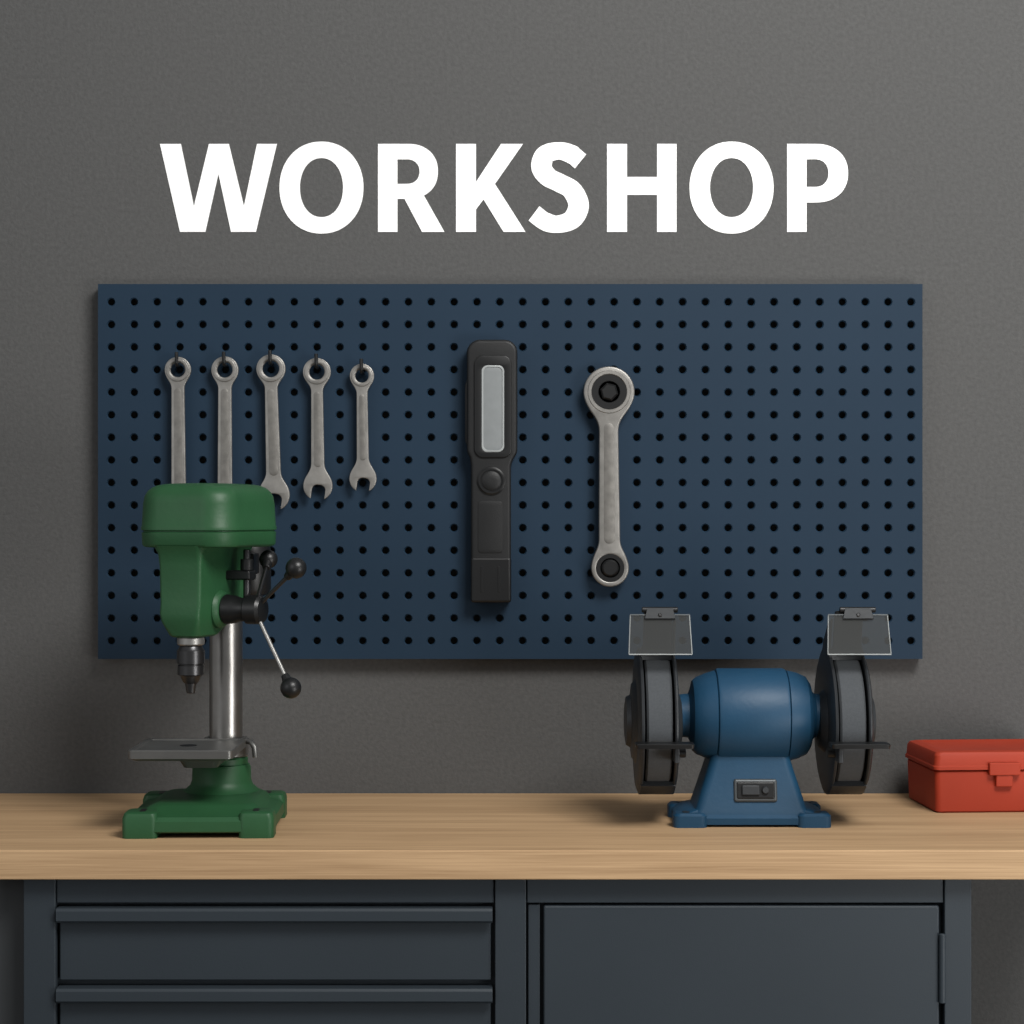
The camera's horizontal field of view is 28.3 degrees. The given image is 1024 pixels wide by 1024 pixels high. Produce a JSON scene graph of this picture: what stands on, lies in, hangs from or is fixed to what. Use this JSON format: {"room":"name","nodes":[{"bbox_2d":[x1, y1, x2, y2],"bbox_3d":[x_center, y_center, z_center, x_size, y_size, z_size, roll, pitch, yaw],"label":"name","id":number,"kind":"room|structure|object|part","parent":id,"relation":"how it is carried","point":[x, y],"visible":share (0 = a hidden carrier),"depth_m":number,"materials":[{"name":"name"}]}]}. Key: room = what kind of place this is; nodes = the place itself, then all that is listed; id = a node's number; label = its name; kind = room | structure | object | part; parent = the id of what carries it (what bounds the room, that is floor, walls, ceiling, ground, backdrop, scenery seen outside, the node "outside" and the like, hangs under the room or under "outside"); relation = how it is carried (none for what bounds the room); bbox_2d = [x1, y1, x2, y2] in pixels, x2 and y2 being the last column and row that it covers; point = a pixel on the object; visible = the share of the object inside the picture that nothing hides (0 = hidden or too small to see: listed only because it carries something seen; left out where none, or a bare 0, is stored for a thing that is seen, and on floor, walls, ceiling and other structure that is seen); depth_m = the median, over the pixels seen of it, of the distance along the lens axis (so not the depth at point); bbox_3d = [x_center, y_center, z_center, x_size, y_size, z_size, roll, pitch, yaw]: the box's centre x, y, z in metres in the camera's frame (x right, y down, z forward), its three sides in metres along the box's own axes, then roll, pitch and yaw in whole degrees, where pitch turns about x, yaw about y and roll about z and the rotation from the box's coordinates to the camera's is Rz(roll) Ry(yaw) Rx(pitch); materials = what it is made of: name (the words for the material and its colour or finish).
{"room":"metal workshop","nodes":[
{"label":"metal workshop","id":0,"kind":"room"},
{"bbox_2d":[0,0,1023,1023],"bbox_3d":[0.000,-0.108,3.600,5.200,3.000,0.100,0,0,0],"label":"wall","id":1,"kind":"structure","parent":0,"point":[922,101],"depth_m":3.55,"materials":[{"name":"paint"}]},
{"bbox_2d":[160,142,847,233],"bbox_3d":[-0.014,-0.568,3.549,1.204,0.161,0.001,0,0,0],"label":"sign","id":2,"kind":"object","parent":1,"relation":"attached to","point":[470,193],"depth_m":3.55,"materials":[{"name":"white plastic"}]},
{"bbox_2d":[98,284,921,658],"bbox_3d":[-0.003,-0.070,3.534,1.431,0.651,0.029,0,0,0],"label":"pegboard","id":3,"kind":"object","parent":1,"relation":"attached to","point":[122,313],"visible":0.89,"depth_m":3.52,"materials":[{"name":"blue metal"}]},
{"bbox_2d":[165,352,190,483],"bbox_3d":[-0.575,-0.116,3.504,0.055,0.319,0.032,0,0,-26],"label":"wrench","id":4,"kind":"object","parent":3,"relation":"hanging from","point":[178,440],"visible":0.74,"depth_m":3.50,"materials":[{"name":"metal"}]},
{"bbox_3d":[-0.576,-0.116,3.502,0.015,0.194,0.005,0,0,0],"label":"shank panel","id":5,"kind":"part","parent":4,"relation":"part of","materials":[{"name":"silver metal"}]},
{"bbox_2d":[211,352,238,483],"bbox_3d":[-0.495,-0.122,3.503,0.054,0.306,0.032,0,0,-26],"label":"wrench","id":6,"kind":"object","parent":3,"relation":"hanging from","point":[224,384],"visible":0.8,"depth_m":3.50,"materials":[{"name":"metal"}]},
{"bbox_3d":[-0.496,-0.121,3.502,0.014,0.183,0.005,0,0,0],"label":"shank panel","id":7,"kind":"part","parent":6,"relation":"part of","materials":[{"name":"silver metal"}]},
{"bbox_2d":[256,350,289,508],"bbox_3d":[-0.413,-0.142,3.505,0.055,0.274,0.032,0,0,-25],"label":"wrench","id":8,"kind":"object","parent":3,"relation":"hanging from","point":[274,482],"visible":0.97,"depth_m":3.50,"materials":[{"name":"metal"}]},
{"bbox_3d":[-0.413,-0.138,3.502,0.019,0.149,0.005,0,0,0],"label":"shank panel","id":9,"kind":"part","parent":8,"relation":"part of","materials":[{"name":"silver metal"}]},
{"bbox_2d":[303,354,332,498],"bbox_3d":[-0.336,-0.147,3.504,0.047,0.250,0.031,0,0,-29],"label":"wrench","id":10,"kind":"object","parent":3,"relation":"hanging from","point":[317,474],"visible":1,"depth_m":3.50,"materials":[{"name":"metal"}]},
{"bbox_3d":[-0.335,-0.142,3.502,0.013,0.130,0.005,0,0,0],"label":"shank panel","id":11,"kind":"part","parent":10,"relation":"part of","materials":[{"name":"silver metal"}]},
{"bbox_2d":[349,359,376,490],"bbox_3d":[-0.257,-0.150,3.504,0.042,0.227,0.031,0,0,-33],"label":"wrench","id":12,"kind":"object","parent":3,"relation":"hanging from","point":[362,468],"visible":1,"depth_m":3.50,"materials":[{"name":"metal"}]},
{"bbox_3d":[-0.258,-0.146,3.502,0.011,0.114,0.005,0,0,0],"label":"shank panel","id":13,"kind":"part","parent":12,"relation":"part of","materials":[{"name":"silver metal"}]},
{"bbox_2d":[465,340,516,602],"bbox_3d":[-0.036,-0.070,3.498,0.091,0.452,0.042,0,0,0],"label":"torch","id":14,"kind":"object","parent":3,"relation":"hanging from","point":[491,383],"visible":1,"depth_m":3.48,"materials":[{"name":"black plastic"}]},
{"bbox_3d":[-0.037,0.026,3.483,0.043,0.090,0.002,0,0,0],"label":"grip panel","id":15,"kind":"part","parent":14,"relation":"part of","materials":[{"name":"black rubber"}]},
{"bbox_2d":[477,467,504,494],"bbox_3d":[-0.035,-0.053,3.481,0.048,0.048,0.004,0,0,0],"label":"switch","id":16,"kind":"object","parent":14,"relation":"attached to","point":[490,480],"depth_m":3.48,"materials":[{"name":"black plastic"}]},
{"bbox_2d":[583,366,634,586],"bbox_3d":[0.167,-0.061,3.505,0.088,0.380,0.030,0,0,0],"label":"wrench","id":17,"kind":"object","parent":3,"relation":"hanging from","point":[608,392],"visible":1,"depth_m":3.49,"materials":[{"name":"metal"}]},
{"bbox_3d":[0.168,-0.049,3.495,0.019,0.208,0.007,0,0,0],"label":"shank panel","id":18,"kind":"part","parent":17,"relation":"part of","materials":[{"name":"silver metal"}]},
{"bbox_3d":[0.000,1.442,1.250,5.200,0.100,4.600,0,0,0],"label":"floor","id":19,"kind":"structure","parent":0,"visible":0},
{"bbox_2d":[0,793,1023,1023],"bbox_3d":[-0.072,0.942,3.249,2.055,0.900,0.599,0,0,0],"label":"workbench","id":20,"kind":"object","parent":19,"relation":"on","point":[359,908],"visible":1,"depth_m":2.98,"materials":[{"name":"brown wood"}]},
{"bbox_2d":[122,483,306,838],"bbox_3d":[-0.455,0.223,3.233,0.284,0.537,0.362,0,0,0],"label":"press","id":21,"kind":"object","parent":20,"relation":"on","point":[212,542],"visible":1,"depth_m":3.13,"materials":[{"name":"green metal"}]},
{"bbox_3d":[-0.503,0.369,3.153,0.159,0.017,0.165,0,0,0],"label":"table plate","id":22,"kind":"part","parent":21,"relation":"part of","materials":[{"name":"metal"}]},
{"bbox_3d":[-0.483,0.385,3.183,0.072,0.022,0.120,0,0,0],"label":"table arm","id":23,"kind":"part","parent":21,"relation":"part of","materials":[{"name":"metal"}]},
{"bbox_3d":[-0.477,0.465,3.181,0.232,0.038,0.255,0,0,0],"label":"plate","id":24,"kind":"part","parent":21,"relation":"part of","materials":[{"name":"green metal"}]},
{"bbox_3d":[-0.418,0.108,3.198,0.011,0.098,0.011,0,0,0],"label":"depth rod","id":25,"kind":"part","parent":21,"relation":"part of","materials":[{"name":"metal"}]},
{"bbox_3d":[-0.442,0.085,3.315,0.050,0.035,0.080,0,0,0],"label":"motor mount","id":26,"kind":"part","parent":21,"relation":"part of","materials":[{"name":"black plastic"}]},
{"bbox_3d":[-0.437,0.096,3.375,0.072,0.088,0.072,0,0,0],"label":"motor","id":27,"kind":"part","parent":21,"relation":"part of","materials":[{"name":"black plastic"}]},
{"bbox_3d":[-0.396,0.114,3.211,0.006,0.080,0.111,0,0,5],"label":"feed lever","id":28,"kind":"part","parent":21,"relation":"part of","materials":[{"name":"metal"}]},
{"bbox_3d":[-0.392,0.076,3.265,0.030,0.030,0.030,0,0,0],"label":"lever knob","id":29,"kind":"part","parent":21,"relation":"part of","materials":[{"name":"black plastic"}]},
{"bbox_3d":[-0.369,0.210,3.128,0.088,0.120,0.006,0,0,42],"label":"feed lever","id":30,"kind":"part","parent":21,"relation":"part of","materials":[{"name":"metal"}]},
{"bbox_3d":[-0.366,0.119,3.133,0.086,0.070,0.006,0,0,34],"label":"feed lever","id":31,"kind":"part","parent":21,"relation":"part of","materials":[{"name":"metal"}]},
{"bbox_3d":[-0.338,0.269,3.100,0.032,0.032,0.032,0,0,0],"label":"lever knob","id":32,"kind":"part","parent":21,"relation":"part of","materials":[{"name":"black plastic"}]},
{"bbox_3d":[-0.331,0.086,3.110,0.032,0.032,0.032,0,0,0],"label":"lever knob","id":33,"kind":"part","parent":21,"relation":"part of","materials":[{"name":"black plastic"}]},
{"bbox_3d":[-0.347,0.555,2.987,0.642,0.037,0.025,0,0,0],"label":"rail","id":34,"kind":"part","parent":20,"relation":"part of","materials":[{"name":"grey metal"}]},
{"bbox_3d":[-0.348,0.760,2.990,0.634,0.090,0.021,0,0,0],"label":"drawer","id":35,"kind":"part","parent":20,"relation":"part of","materials":[{"name":"grey metal"}]},
{"bbox_3d":[-0.348,0.643,2.990,0.634,0.090,0.021,0,0,0],"label":"drawer","id":36,"kind":"part","parent":20,"relation":"part of","materials":[{"name":"grey metal"}]},
{"bbox_2d":[0,793,1023,879],"bbox_3d":[-0.072,0.513,3.249,2.055,0.043,0.599,0,0,0],"label":"countertop","id":37,"kind":"structure","parent":20,"relation":"on","point":[44,836],"depth_m":3.01,"materials":[{"name":"brown wood"}]},
{"bbox_3d":[0.327,0.555,2.987,0.611,0.037,0.025,0,0,0],"label":"rail door","id":38,"kind":"part","parent":20,"relation":"part of","materials":[{"name":"grey metal"}]},
{"bbox_3d":[0.336,0.934,2.986,0.580,0.715,0.028,0,0,0],"label":"door panel","id":39,"kind":"part","parent":20,"relation":"part of","materials":[{"name":"grey metal"}]},
{"bbox_2d":[624,607,890,827],"bbox_3d":[0.383,0.320,3.213,0.409,0.344,0.265,0,0,0],"label":"grinder","id":40,"kind":"object","parent":20,"relation":"on","point":[748,725],"visible":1,"depth_m":3.17,"materials":[{"name":"blue metal"}]},
{"bbox_3d":[0.252,0.372,3.131,0.008,0.024,0.077,0,0,0],"label":"rest arm","id":41,"kind":"part","parent":40,"relation":"part of"},
{"bbox_3d":[0.375,0.477,3.230,0.236,0.022,0.134,0,0,0],"label":"foot plate","id":42,"kind":"part","parent":40,"relation":"part of","materials":[{"name":"blue metal"}]},
{"bbox_2d":[733,779,776,801],"bbox_3d":[0.381,0.436,3.175,0.068,0.035,0.013,0,0,0],"label":"switch","id":43,"kind":"object","parent":40,"relation":"attached to","point":[744,790],"depth_m":3.17,"materials":[{"name":"black plastic"}]},
{"bbox_3d":[0.502,0.372,3.131,0.008,0.024,0.077,0,0,0],"label":"rest arm","id":44,"kind":"part","parent":40,"relation":"part of"},
{"bbox_2d":[905,739,1023,812],"bbox_3d":[0.802,0.441,3.406,0.240,0.101,0.195,0,0,-4],"label":"toolbox","id":45,"kind":"object","parent":20,"relation":"on","point":[951,775],"visible":1,"depth_m":3.32,"materials":[{"name":"paint"}]},
{"bbox_3d":[0.801,0.406,3.409,0.240,0.031,0.188,0,0,-4],"label":"lid","id":46,"kind":"part","parent":45,"relation":"part of","materials":[{"name":"red paint"}]}
]}

